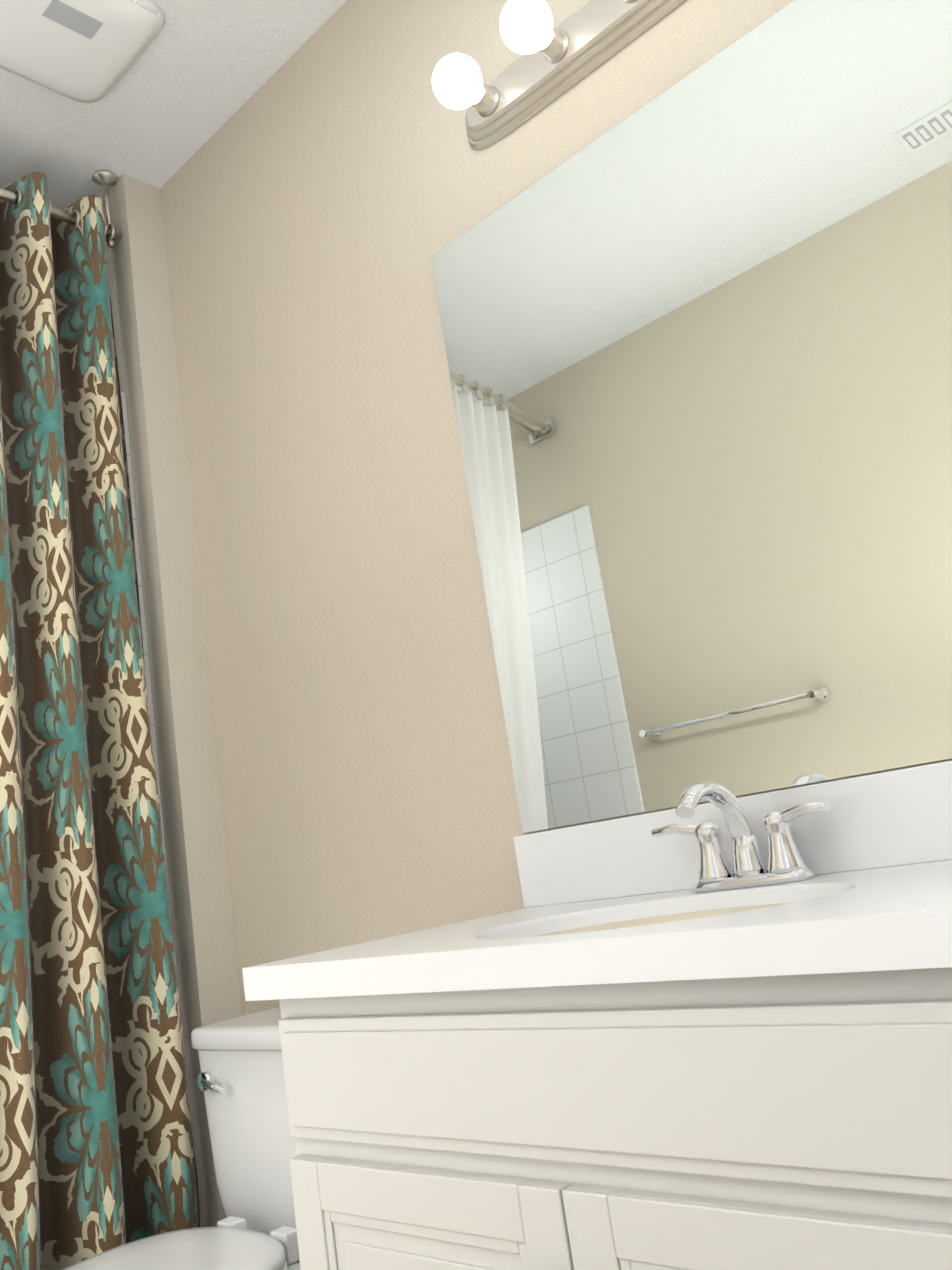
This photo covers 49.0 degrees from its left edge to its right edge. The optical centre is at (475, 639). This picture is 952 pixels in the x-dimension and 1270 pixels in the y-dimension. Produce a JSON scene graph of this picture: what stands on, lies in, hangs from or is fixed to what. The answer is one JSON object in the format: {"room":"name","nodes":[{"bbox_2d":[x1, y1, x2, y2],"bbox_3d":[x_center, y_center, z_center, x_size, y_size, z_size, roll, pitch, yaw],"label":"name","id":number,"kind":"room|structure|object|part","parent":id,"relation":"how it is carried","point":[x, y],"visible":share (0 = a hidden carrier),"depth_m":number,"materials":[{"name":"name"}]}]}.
{"room":"bathroom","nodes":[
{"label":"bathroom","id":0,"kind":"room"},
{"bbox_2d":[101,174,242,1226],"bbox_3d":[-0.943,0.294,2.605,0.880,2.740,0.100,-19,-16,40],"label":"wall","id":1,"kind":"structure","parent":0,"point":[197,866],"depth_m":2.35,"materials":[{"name":"paint"}]},
{"bbox_2d":[121,391,169,897],"bbox_3d":[-0.996,0.360,2.574,0.790,1.764,0.010,-19,-16,40],"label":"wall tile","id":2,"kind":"structure","parent":1,"relation":"attached to","point":[143,626],"depth_m":2.39,"materials":[{"name":"white tile"}]},
{"bbox_2d":[0,0,345,209],"bbox_3d":[-2.145,-1.532,-0.052,3.740,0.050,6.060,-19,-16,40],"label":"ceiling","id":3,"kind":"structure","parent":0,"point":[195,77],"depth_m":2.34,"materials":[{"name":"white paint"}]},
{"bbox_2d":[0,170,121,247],"bbox_3d":[-1.515,-1.039,2.026,0.273,0.229,1.659,-19,-16,40],"label":"rods","id":4,"kind":"object","parent":3,"relation":"attached to","point":[105,179],"visible":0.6,"depth_m":2.53,"materials":[{"name":"silver metal"}]},
{"bbox_2d":[0,172,199,1269],"bbox_3d":[-0.912,0.122,2.077,0.170,2.415,0.626,-19,-16,40],"label":"shower curtain","id":5,"kind":"object","parent":4,"relation":"hanging from","point":[97,1155],"visible":0.98,"depth_m":2.10,"materials":[{"name":"multicoloured fabric"}]},
{"bbox_2d":[11,188,21,208],"bbox_3d":[-1.042,-0.998,2.370,0.047,0.046,0.008,-19,-16,40],"label":"grommet","id":6,"kind":"object","parent":5,"relation":"attached to","point":[16,190],"depth_m":2.36,"materials":[{"name":"silver metal"}]},
{"bbox_2d":[70,210,79,228],"bbox_3d":[-0.949,-0.991,2.472,0.047,0.046,0.008,-19,-16,40],"label":"grommet","id":7,"kind":"object","parent":5,"relation":"attached to","point":[75,211],"depth_m":2.46,"materials":[{"name":"silver metal"}]},
{"bbox_2d":[104,220,106,234],"bbox_3d":[-0.903,-0.987,2.522,0.047,0.046,0.008,-19,-16,40],"label":"grommet","id":8,"kind":"object","parent":5,"relation":"attached to","point":[105,223],"depth_m":2.51,"materials":[{"name":"silver metal"}]},
{"bbox_2d":[0,0,163,102],"bbox_3d":[-0.842,-1.226,2.109,0.330,0.036,0.330,-19,-16,40],"label":"exhaust fan","id":9,"kind":"object","parent":3,"relation":"attached to","point":[87,51],"visible":1,"depth_m":2.12,"materials":[{"name":"white plastic"}]},
{"bbox_2d":[160,0,951,1015],"bbox_3d":[0.075,-0.029,1.839,3.740,2.740,0.120,-19,-16,40],"label":"wall","id":10,"kind":"structure","parent":0,"point":[332,186],"depth_m":2.07,"materials":[{"name":"paint"}]},
{"bbox_2d":[432,0,684,149],"bbox_3d":[0.158,-1.000,1.644,0.620,0.116,0.152,-19,-16,40],"label":"sconce","id":11,"kind":"object","parent":10,"relation":"attached to","point":[551,64],"visible":1,"depth_m":1.72,"materials":[{"name":"silver metal"}]},
{"bbox_2d":[431,0,951,832],"bbox_3d":[0.631,-0.416,1.267,1.755,1.067,0.006,-19,-16,40],"label":"mirror","id":12,"kind":"object","parent":10,"relation":"attached to","point":[697,328],"visible":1,"depth_m":1.50,"materials":[{"name":"clear glass"}]},
{"bbox_3d":[-1.725,1.164,-0.632,3.740,0.050,6.060,-19,-16,40],"label":"floor","id":13,"kind":"structure","parent":0,"visible":0},
{"bbox_2d":[61,1007,300,1269],"bbox_3d":[-0.437,1.026,1.592,0.490,0.756,0.800,-19,-16,40],"label":"toilet","id":14,"kind":"object","parent":13,"relation":"on","point":[241,1081],"visible":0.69,"depth_m":1.79,"materials":[{"name":"white ceramic"}]},
{"bbox_3d":[-0.530,0.963,1.513,0.384,0.047,0.551,-19,-16,40],"label":"seat","id":15,"kind":"part","parent":14,"relation":"part of","materials":[{"name":"white plastic"}]},
{"bbox_3d":[-0.469,0.793,1.872,0.092,0.032,0.031,-19,-16,40],"label":"lever","id":16,"kind":"part","parent":14,"relation":"part of","materials":[{"name":"silver metal"}]},
{"bbox_3d":[-0.276,0.894,1.823,0.490,0.454,0.257,-19,-16,40],"label":"tank","id":17,"kind":"part","parent":14,"relation":"part of","materials":[{"name":"white ceramic"}]},
{"bbox_2d":[242,761,951,1269],"bbox_3d":[0.586,0.562,0.843,1.767,1.029,0.585,-19,-16,40],"label":"bathroom vanity","id":18,"kind":"object","parent":13,"relation":"on","point":[690,1033],"visible":1,"depth_m":0.98,"materials":[{"name":"white paint"}]},
{"bbox_2d":[242,761,951,1066],"bbox_3d":[0.540,0.219,0.925,1.767,0.269,0.563,-19,-16,40],"label":"countertop","id":19,"kind":"structure","parent":18,"relation":"on","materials":[{"name":"white stone"}]},
{"bbox_2d":[651,781,830,892],"bbox_3d":[0.313,0.249,1.330,0.260,0.138,0.165,-19,-16,40],"label":"faucet","id":20,"kind":"object","parent":19,"relation":"on","point":[786,871],"depth_m":1.33,"materials":[{"name":"silver metal"}]}
]}

